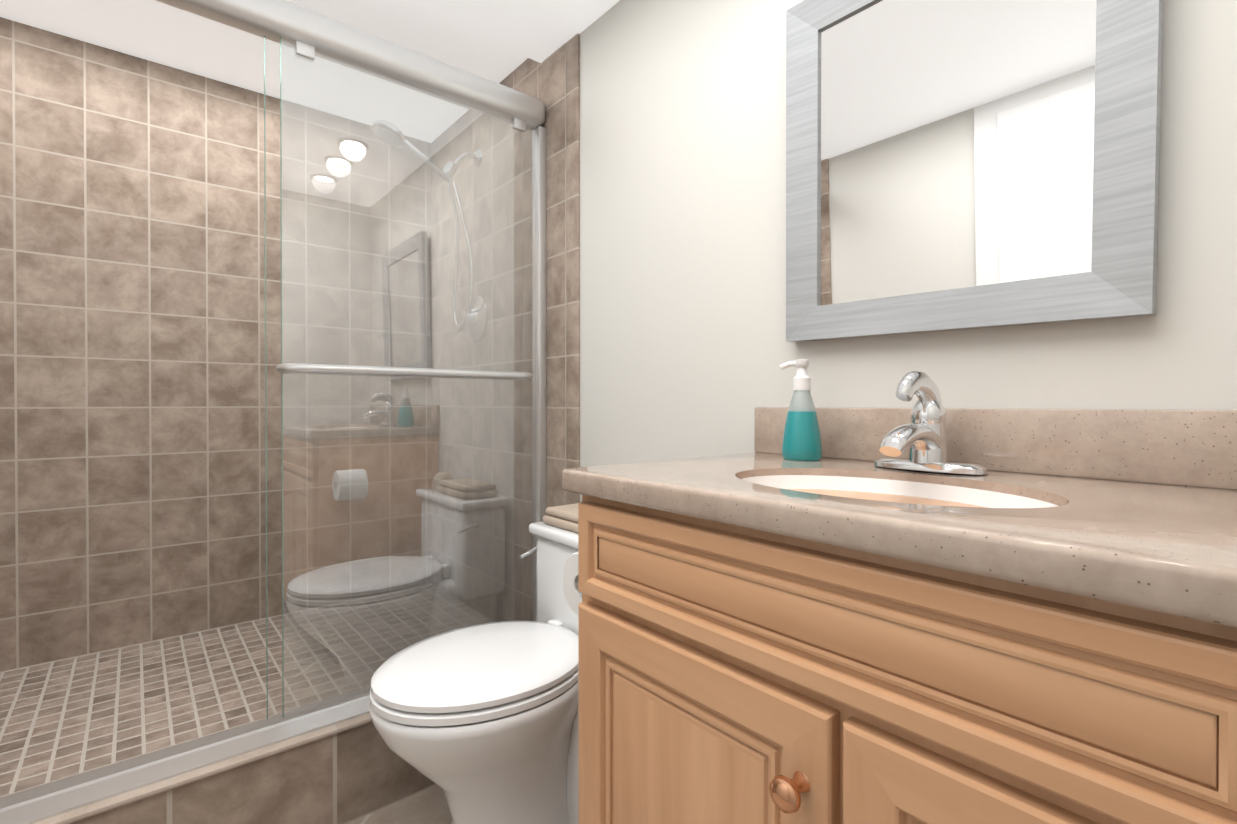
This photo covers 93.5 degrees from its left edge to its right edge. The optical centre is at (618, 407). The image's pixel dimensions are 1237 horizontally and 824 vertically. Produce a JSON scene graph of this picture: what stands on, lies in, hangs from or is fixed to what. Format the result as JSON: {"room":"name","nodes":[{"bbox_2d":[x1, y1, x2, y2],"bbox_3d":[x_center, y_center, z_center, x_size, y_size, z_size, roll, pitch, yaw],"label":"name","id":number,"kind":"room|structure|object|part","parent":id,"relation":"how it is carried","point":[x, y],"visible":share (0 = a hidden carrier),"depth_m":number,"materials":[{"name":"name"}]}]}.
{"room":"bathroom","nodes":[
{"label":"bathroom","id":0,"kind":"room"},
{"bbox_2d":[0,17,431,671],"bbox_3d":[-1.454,-0.073,2.062,1.600,2.135,0.100,0,1,-40],"label":"wall","id":1,"kind":"structure","parent":0,"point":[142,279],"depth_m":1.95,"materials":[{"name":"tile"}]},
{"bbox_2d":[0,0,527,142],"bbox_3d":[-1.170,-1.189,1.714,1.800,0.100,0.987,0,1,-40],"label":"ceiling","id":2,"kind":"structure","parent":0,"point":[162,33],"depth_m":1.82,"materials":[{"name":"white paint"}]},
{"bbox_2d":[348,785,451,823],"bbox_3d":[-0.569,1.051,1.006,1.800,0.100,2.867,0,1,-40],"label":"floor","id":3,"kind":"structure","parent":0,"point":[428,806],"depth_m":1.43,"materials":[{"name":"tile"}]},
{"bbox_2d":[0,585,492,796],"bbox_3d":[-1.157,0.887,1.712,1.584,0.219,0.827,0,1,-40],"label":"shower floor","id":4,"kind":"structure","parent":3,"relation":"on","point":[62,719],"depth_m":1.61,"materials":[{"name":"tile"}]},
{"bbox_2d":[70,722,436,823],"bbox_3d":[-0.844,0.885,1.335,1.584,0.228,0.155,0,1,-40],"label":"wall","id":5,"kind":"structure","parent":3,"relation":"on","point":[349,775],"depth_m":1.33,"materials":[{"name":"tile"}]},
{"bbox_2d":[0,686,371,823],"bbox_3d":[-0.842,0.765,1.332,1.584,0.012,0.170,0,1,-40],"label":"shower curb","id":6,"kind":"object","parent":5,"relation":"on","point":[89,810],"depth_m":1.21,"materials":[{"name":"stone"}]},
{"bbox_2d":[0,0,545,823],"bbox_3d":[-0.842,-0.097,1.326,1.584,1.712,0.116,0,1,-40],"label":"shower door","id":7,"kind":"structure","parent":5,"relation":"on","point":[304,32],"depth_m":1.51,"materials":[{"name":"clear glass"}]},
{"label":"glass","id":8,"kind":"part","parent":7,"relation":"part of","materials":[{"name":"clear glass"}]},
{"bbox_2d":[369,521,578,823],"bbox_3d":[-0.230,0.657,1.329,0.642,0.685,0.424,0,1,-40],"label":"toilet","id":9,"kind":"object","parent":3,"relation":"on","point":[478,724],"visible":0.73,"depth_m":1.19,"materials":[{"name":"white ceramic"}]},
{"bbox_3d":[-0.232,0.393,1.585,0.078,0.034,0.024,0,1,-40],"label":"handle","id":10,"kind":"part","parent":9,"relation":"part of","materials":[{"name":"silver metal"}]},
{"bbox_2d":[543,503,578,532],"bbox_3d":[-0.083,0.290,1.511,0.130,0.044,0.230,0,1,-40],"label":"towel","id":11,"kind":"object","parent":9,"relation":"on","point":[564,517],"visible":0.23,"depth_m":1.50,"materials":[{"name":"beige fabric"}]},
{"bbox_2d":[562,407,1236,823],"bbox_3d":[0.379,0.503,0.701,0.525,1.000,0.896,0,1,-40],"label":"bathroom vanity","id":12,"kind":"object","parent":3,"relation":"on","point":[1038,625],"visible":1,"depth_m":0.56,"materials":[{"name":"brown wood"}]},
{"bbox_2d":[562,552,581,615],"bbox_3d":[-0.018,0.301,1.015,0.126,0.112,0.117,0,1,-40],"label":"toilet paper roll","id":13,"kind":"object","parent":12,"relation":"attached to","point":[573,595],"visible":0.08,"depth_m":1.00,"materials":[{"name":"white paper"}]},
{"bbox_3d":[0.078,0.588,0.728,0.020,0.580,0.415,0,1,-40],"label":"door","id":14,"kind":"part","parent":12,"relation":"part of","materials":[{"name":"brown wood"}]},
{"bbox_3d":[0.169,0.376,0.572,0.038,0.033,0.033,0,1,-40],"label":"knob","id":15,"kind":"part","parent":12,"relation":"part of","materials":[{"name":"orange metal"}]},
{"bbox_2d":[780,359,821,460],"bbox_3d":[0.325,0.004,1.033,0.069,0.178,0.069,0,1,-40],"label":"soap bottle","id":16,"kind":"object","parent":12,"relation":"on","point":[801,440],"visible":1,"depth_m":1.01,"materials":[{"name":"teal plastic"}]},
{"bbox_2d":[742,475,1057,507],"bbox_3d":[0.331,0.163,0.749,0.275,0.107,0.394,0,1,-40],"label":"sink","id":17,"kind":"object","parent":12,"relation":"in","point":[940,491],"depth_m":0.82,"materials":[{"name":"white ceramic"}]},
{"bbox_2d":[874,371,988,474],"bbox_3d":[0.427,0.020,0.841,0.160,0.146,0.160,0,1,-40],"label":"faucet","id":18,"kind":"object","parent":12,"relation":"on","point":[922,435],"visible":1,"depth_m":0.84,"materials":[{"name":"silver metal"}]},
{"bbox_3d":[0.420,0.051,0.836,0.143,0.056,0.052,0,1,-40],"label":"spout","id":19,"kind":"part","parent":18,"relation":"part of","materials":[{"name":"silver metal"}]},
{"bbox_3d":[0.440,-0.018,0.852,0.124,0.069,0.031,0,1,-40],"label":"handle lever","id":20,"kind":"part","parent":18,"relation":"part of","materials":[{"name":"silver metal"}]},
{"bbox_3d":[0.350,0.590,0.401,0.020,0.580,0.413,0,1,-40],"label":"door","id":21,"kind":"part","parent":12,"relation":"part of","materials":[{"name":"brown wood"}]},
{"bbox_2d":[397,0,619,62],"bbox_3d":[-0.254,-1.155,0.612,1.800,0.152,1.880,0,1,-40],"label":"ceiling","id":22,"kind":"structure","parent":0,"point":[540,31],"depth_m":1.63,"materials":[{"name":"white paint"}]},
{"bbox_2d":[579,0,1236,501],"bbox_3d":[0.084,-0.070,1.542,0.100,2.135,2.867,0,1,-40],"label":"wall","id":23,"kind":"structure","parent":0,"point":[687,348],"depth_m":1.24,"materials":[{"name":"white paint"}]},
{"bbox_2d":[431,58,540,621],"bbox_3d":[-0.526,-0.074,2.192,0.008,2.135,0.886,0,1,-40],"label":"wall tile","id":24,"kind":"structure","parent":23,"relation":"attached to","point":[524,77],"depth_m":2.13,"materials":[{"name":"brown tile"}]},
{"bbox_2d":[372,120,487,340],"bbox_3d":[-0.685,-0.606,2.076,0.381,0.715,0.198,0,1,-40],"label":"shower head","id":25,"kind":"object","parent":24,"relation":"attached to","point":[478,320],"depth_m":2.12},
{"bbox_3d":[-0.673,-0.867,2.058,0.183,0.113,0.028,0,1,-40],"label":"handle","id":26,"kind":"part","parent":25,"relation":"part of","materials":[{"name":"silver metal"}]},
{"bbox_3d":[-0.591,-0.305,2.175,0.034,0.074,0.075,0,1,-40],"label":"valve lever","id":27,"kind":"part","parent":25,"relation":"part of","materials":[{"name":"silver metal"}]},
{"bbox_3d":[-0.567,-0.904,2.141,0.103,0.076,0.019,0,1,-40],"label":"arm","id":28,"kind":"part","parent":25,"relation":"part of"},
{"bbox_3d":[-0.552,-0.334,2.170,0.058,0.170,0.170,0,1,-40],"label":"valve plate","id":29,"kind":"part","parent":25,"relation":"part of","materials":[{"name":"silver metal"}]},
{"bbox_2d":[541,43,565,514],"bbox_3d":[-0.199,-0.046,1.798,0.008,2.083,0.138,0,1,-40],"label":"wall tile","id":30,"kind":"structure","parent":23,"relation":"attached to","point":[553,82],"depth_m":1.78,"materials":[{"name":"brown tile"}]},
{"bbox_2d":[566,33,579,504],"bbox_3d":[-0.135,-0.045,1.720,0.009,2.083,0.062,0,1,-40],"label":"trim","id":31,"kind":"structure","parent":23,"relation":"attached to","point":[573,252],"depth_m":1.71,"materials":[{"name":"beige tile"}]},
{"bbox_2d":[786,0,1162,341],"bbox_3d":[0.500,-0.435,0.922,0.028,0.626,0.528,-2,3,-40],"label":"mirror","id":32,"kind":"object","parent":23,"relation":"attached to","point":[960,164],"visible":0.96,"depth_m":0.88,"materials":[{"name":"silver metal"}]},
{"label":"glass","id":33,"kind":"part","parent":32,"relation":"part of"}
]}

